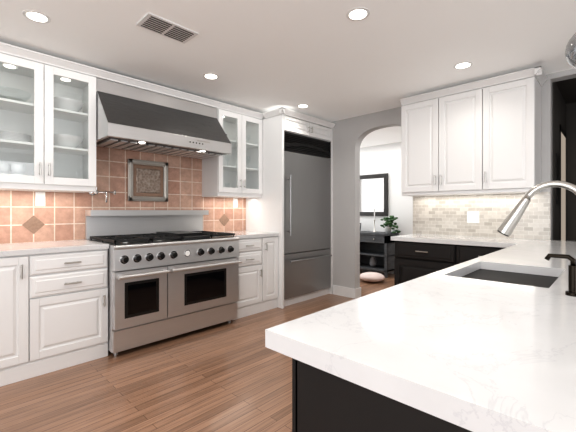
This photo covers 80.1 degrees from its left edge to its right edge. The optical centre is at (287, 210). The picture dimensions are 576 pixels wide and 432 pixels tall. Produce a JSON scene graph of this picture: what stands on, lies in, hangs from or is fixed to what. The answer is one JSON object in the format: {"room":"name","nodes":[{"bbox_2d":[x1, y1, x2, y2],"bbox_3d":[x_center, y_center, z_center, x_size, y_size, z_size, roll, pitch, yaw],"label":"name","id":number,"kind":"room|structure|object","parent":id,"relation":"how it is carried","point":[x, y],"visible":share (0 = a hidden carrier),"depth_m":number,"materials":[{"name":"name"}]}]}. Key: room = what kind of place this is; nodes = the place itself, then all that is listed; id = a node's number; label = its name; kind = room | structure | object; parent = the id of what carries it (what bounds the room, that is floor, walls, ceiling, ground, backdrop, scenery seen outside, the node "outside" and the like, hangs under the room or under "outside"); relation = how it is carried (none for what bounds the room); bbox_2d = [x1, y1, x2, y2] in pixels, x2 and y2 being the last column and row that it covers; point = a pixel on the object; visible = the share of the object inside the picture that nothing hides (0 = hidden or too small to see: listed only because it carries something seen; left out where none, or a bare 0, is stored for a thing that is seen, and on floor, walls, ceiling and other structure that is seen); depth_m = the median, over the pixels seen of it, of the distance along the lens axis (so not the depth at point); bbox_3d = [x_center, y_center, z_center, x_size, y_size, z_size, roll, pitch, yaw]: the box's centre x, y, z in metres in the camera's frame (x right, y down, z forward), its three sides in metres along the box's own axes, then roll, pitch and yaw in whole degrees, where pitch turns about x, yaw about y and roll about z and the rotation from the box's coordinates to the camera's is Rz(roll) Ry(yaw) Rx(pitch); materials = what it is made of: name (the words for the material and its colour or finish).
{"room":"kitchen","nodes":[
{"label":"kitchen","id":0,"kind":"room"},
{"bbox_2d":[0,146,245,243],"bbox_3d":[-1.865,-0.039,3.356,0.128,2.450,5.900,0,0,44],"label":"wall","id":1,"kind":"structure","parent":0,"point":[59,216],"depth_m":3.37,"materials":[{"name":"orange tile"}]},
{"bbox_2d":[35,192,44,205],"bbox_3d":[-2.147,-0.099,2.968,0.008,0.120,0.070,0,0,44],"label":"electrical outlet plate","id":2,"kind":"object","parent":1,"relation":"attached to","point":[39,196],"depth_m":2.96,"materials":[{"name":"white plastic"}]},
{"bbox_2d":[0,42,99,192],"bbox_3d":[-2.071,-0.695,2.799,0.345,1.062,0.821,0,0,44],"label":"upper cabinet","id":3,"kind":"object","parent":1,"relation":"attached to","point":[47,127],"depth_m":2.81,"materials":[{"name":"white paint"}]},
{"bbox_2d":[89,187,115,201],"bbox_3d":[-1.728,-0.149,3.232,0.248,0.150,0.211,0,0,44],"label":"pot filler","id":4,"kind":"object","parent":1,"relation":"attached to","point":[105,192],"visible":0.85,"depth_m":3.23,"materials":[{"name":"silver metal"}]},
{"bbox_2d":[128,159,167,201],"bbox_3d":[-1.481,-0.314,3.646,0.030,0.430,0.430,0,0,44],"label":"frame","id":5,"kind":"object","parent":1,"relation":"attached to","point":[147,180],"visible":1,"depth_m":3.63,"materials":[{"name":"grey metal"}]},
{"bbox_2d":[96,78,231,158],"bbox_3d":[-1.258,-0.882,3.460,0.603,0.560,1.250,0,0,44],"label":"range hood","id":6,"kind":"object","parent":1,"relation":"attached to","point":[131,118],"visible":1,"depth_m":3.25,"materials":[{"name":"silver metal"}]},
{"bbox_2d":[202,102,262,197],"bbox_3d":[-0.667,-0.695,4.236,0.381,1.062,0.673,0,0,44],"label":"upper cabinet","id":7,"kind":"object","parent":1,"relation":"attached to","point":[237,172],"visible":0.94,"depth_m":4.17,"materials":[{"name":"white paint"}]},
{"bbox_2d":[233,198,237,207],"bbox_3d":[-0.689,-0.099,4.487,0.008,0.120,0.070,0,0,44],"label":"electrical outlet plate","id":8,"kind":"object","parent":1,"relation":"attached to","point":[235,200],"depth_m":4.48,"materials":[{"name":"white plastic"}]},
{"bbox_2d":[0,269,393,431],"bbox_3d":[0.767,1.216,2.244,8.600,0.060,8.300,0,0,44],"label":"floor","id":9,"kind":"structure","parent":0,"point":[235,375],"depth_m":2.29,"materials":[{"name":"brown wood"}]},
{"bbox_2d":[0,251,31,386],"bbox_3d":[-2.245,0.749,2.409,0.634,0.876,0.585,0,0,44],"label":"base cabinet","id":10,"kind":"object","parent":9,"relation":"on","point":[15,270],"depth_m":2.36,"materials":[{"name":"white paint"}]},
{"bbox_2d":[32,247,108,377],"bbox_3d":[-1.883,0.749,2.787,0.634,0.876,0.581,0,0,44],"label":"base cabinet","id":11,"kind":"object","parent":9,"relation":"on","point":[53,306],"depth_m":2.58,"materials":[{"name":"white paint"}]},
{"bbox_2d":[0,239,107,254],"bbox_3d":[-2.388,0.291,2.256,0.640,0.040,2.048,0,0,44],"label":"countertop","id":12,"kind":"structure","parent":11,"relation":"on","point":[66,245],"depth_m":2.60,"materials":[{"name":"white stone"}]},
{"bbox_2d":[85,210,241,354],"bbox_3d":[-1.186,0.591,3.390,0.804,1.190,1.246,0,0,44],"label":"range","id":13,"kind":"object","parent":9,"relation":"on","point":[171,273],"visible":1,"depth_m":3.15,"materials":[{"name":"silver metal"}]},
{"bbox_2d":[225,231,278,319],"bbox_3d":[-0.565,0.729,4.134,0.670,0.915,0.680,0,0,44],"label":"base cabinet","id":14,"kind":"object","parent":9,"relation":"on","point":[258,275],"visible":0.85,"depth_m":3.95,"materials":[{"name":"white paint"}]},
{"bbox_2d":[246,107,335,308],"bbox_3d":[0.039,-0.020,4.704,0.753,2.412,1.072,0,0,44],"label":"tall cabinet","id":15,"kind":"object","parent":9,"relation":"on","point":[293,206],"visible":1,"depth_m":4.38,"materials":[{"name":"white paint"}]},
{"bbox_2d":[360,272,384,281],"bbox_3d":[1.403,1.111,5.722,0.420,0.151,0.420,0,0,44],"label":"pouf","id":16,"kind":"object","parent":9,"relation":"on","point":[371,276],"visible":1,"depth_m":5.58,"materials":[{"name":"beige fabric"}]},
{"bbox_2d":[360,231,398,277],"bbox_3d":[1.571,0.796,6.476,0.900,0.780,0.440,0,0,44],"label":"console table","id":17,"kind":"object","parent":9,"relation":"on","point":[380,246],"visible":0.54,"depth_m":6.28,"materials":[{"name":"black wood"}]},
{"bbox_2d":[369,256,376,266],"bbox_3d":[1.600,0.959,6.434,0.140,0.190,0.140,0,0,44],"label":"vase","id":18,"kind":"object","parent":17,"relation":"on","point":[373,262],"visible":1,"depth_m":6.39,"materials":[{"name":"grey ceramic"}]},
{"bbox_2d":[380,215,400,233],"bbox_3d":[1.847,0.250,6.223,0.381,0.323,0.345,0,0,44],"label":"potted plant","id":19,"kind":"object","parent":17,"relation":"on","point":[388,223],"visible":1,"depth_m":6.18,"materials":[{"name":"green plant"}]},
{"bbox_2d":[265,238,575,431],"bbox_3d":[1.486,0.729,1.678,1.020,0.915,3.425,0,0,44],"label":"countertop","id":20,"kind":"structure","parent":9,"relation":"on","point":[450,333],"depth_m":0.72,"materials":[{"name":"white stone"}]},
{"bbox_2d":[497,180,575,236],"bbox_3d":[1.076,0.074,1.440,0.331,0.393,0.108,0,0,44],"label":"faucet","id":21,"kind":"object","parent":20,"relation":"on","point":[509,224],"visible":1,"depth_m":1.46,"materials":[{"name":"silver metal"}]},
{"bbox_2d":[545,253,575,296],"bbox_3d":[0.891,0.206,1.113,0.094,0.129,0.039,0,0,44],"label":"soap dispenser","id":22,"kind":"object","parent":20,"relation":"on","point":[571,291],"visible":1,"depth_m":1.09,"materials":[{"name":"brown metal"}]},
{"bbox_2d":[391,234,516,273],"bbox_3d":[1.687,0.729,3.419,1.100,0.915,0.635,0,0,44],"label":"base cabinet","id":23,"kind":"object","parent":9,"relation":"on","point":[412,251],"depth_m":3.32,"materials":[{"name":"black wood"}]},
{"bbox_2d":[0,0,575,147],"bbox_3d":[0.767,-1.294,2.244,8.600,0.060,8.300,0,0,44],"label":"ceiling","id":24,"kind":"structure","parent":0,"point":[328,60],"depth_m":2.62,"materials":[{"name":"white paint"}]},
{"bbox_2d":[22,10,50,22],"bbox_3d":[-1.636,-1.261,2.231,0.150,0.006,0.150,0,0,44],"label":"recessed light","id":25,"kind":"object","parent":24,"relation":"in","point":[36,16],"visible":1,"depth_m":2.22,"materials":[{"name":"white paint"}]},
{"bbox_2d":[136,12,198,43],"bbox_3d":[-0.833,-1.258,2.377,0.200,0.012,0.360,0,0,44],"label":"ceiling vent","id":26,"kind":"object","parent":24,"relation":"in","point":[152,22],"visible":1,"depth_m":2.36,"materials":[{"name":"white metal"}]},
{"bbox_2d":[203,73,218,79],"bbox_3d":[-0.724,-1.261,3.220,0.150,0.006,0.150,0,0,44],"label":"recessed light","id":27,"kind":"object","parent":24,"relation":"in","point":[212,76],"visible":1,"depth_m":3.21,"materials":[{"name":"white paint"}]},
{"bbox_2d":[297,104,308,107],"bbox_3d":[0.181,-1.261,4.136,0.150,0.006,0.150,0,0,44],"label":"recessed light","id":28,"kind":"object","parent":24,"relation":"in","point":[302,105],"visible":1,"depth_m":4.12,"materials":[{"name":"white paint"}]},
{"bbox_2d":[346,7,369,20],"bbox_3d":[0.450,-1.261,2.202,0.150,0.006,0.150,0,0,44],"label":"recessed light","id":29,"kind":"object","parent":24,"relation":"in","point":[358,13],"visible":1,"depth_m":2.20,"materials":[{"name":"white paint"}]},
{"bbox_2d":[453,61,472,68],"bbox_3d":[1.522,-1.261,2.978,0.150,0.006,0.150,0,0,44],"label":"recessed light","id":30,"kind":"object","parent":24,"relation":"in","point":[463,65],"visible":1,"depth_m":2.97,"materials":[{"name":"white paint"}]},
{"bbox_2d":[565,33,575,68],"bbox_3d":[1.165,-0.901,1.307,0.170,0.725,0.170,0,0,44],"label":"pendant lamp","id":31,"kind":"object","parent":24,"relation":"hanging from","point":[570,56],"visible":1,"depth_m":1.32,"materials":[{"name":"silver metal"}]},
{"bbox_2d":[360,142,412,235],"bbox_3d":[2.161,-0.039,6.325,4.760,2.450,0.120,0,0,44],"label":"wall","id":32,"kind":"structure","parent":0,"point":[381,159],"depth_m":6.45,"materials":[{"name":"white paint"}]},
{"bbox_2d":[360,173,387,215],"bbox_3d":[1.629,-0.299,6.723,0.720,0.810,0.035,0,0,44],"label":"mirror","id":33,"kind":"object","parent":32,"relation":"attached to","point":[373,191],"visible":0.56,"depth_m":6.67,"materials":[{"name":"black"}]},
{"bbox_2d":[361,269,393,273],"bbox_3d":[2.107,1.121,6.283,4.520,0.130,0.013,0,0,44],"label":"baseboard","id":34,"kind":"structure","parent":32,"relation":"attached to","point":[391,272],"depth_m":6.57,"materials":[{"name":"white paint"}]},
{"bbox_2d":[320,69,575,288],"bbox_3d":[2.561,-0.039,3.111,6.613,2.450,0.125,0,0,44],"label":"wall","id":35,"kind":"structure","parent":0,"point":[442,215],"depth_m":3.92,"materials":[{"name":"grey paint"}]},
{"bbox_2d":[333,285,356,298],"bbox_3d":[0.774,1.121,4.735,0.373,0.130,0.013,0,0,44],"label":"baseboard","id":36,"kind":"structure","parent":35,"relation":"attached to","point":[347,292],"depth_m":4.71,"materials":[{"name":"white paint"}]},
{"bbox_2d":[400,82,475,193],"bbox_3d":[1.686,-0.710,3.621,0.869,1.032,0.345,0,0,44],"label":"upper cabinet","id":37,"kind":"object","parent":35,"relation":"attached to","point":[436,134],"depth_m":3.52,"materials":[{"name":"white paint"}]},
{"bbox_2d":[467,212,478,222],"bbox_3d":[1.950,0.071,3.606,0.116,0.120,0.008,0,0,44],"label":"electrical outlet plate","id":38,"kind":"object","parent":35,"relation":"attached to","point":[472,217],"depth_m":3.60,"materials":[{"name":"white plastic"}]},
{"bbox_2d":[472,67,543,193],"bbox_3d":[2.082,-0.710,3.241,0.462,1.032,0.345,0,0,44],"label":"upper cabinet","id":39,"kind":"object","parent":35,"relation":"attached to","point":[486,140],"depth_m":3.11,"materials":[{"name":"white paint"}]},
{"bbox_2d":[552,78,575,240],"bbox_3d":[4.171,-0.039,2.498,3.440,2.450,1.220,0,0,44],"label":"wall","id":40,"kind":"structure","parent":0,"point":[563,153],"depth_m":3.76,"materials":[{"name":"grey"}]}
]}

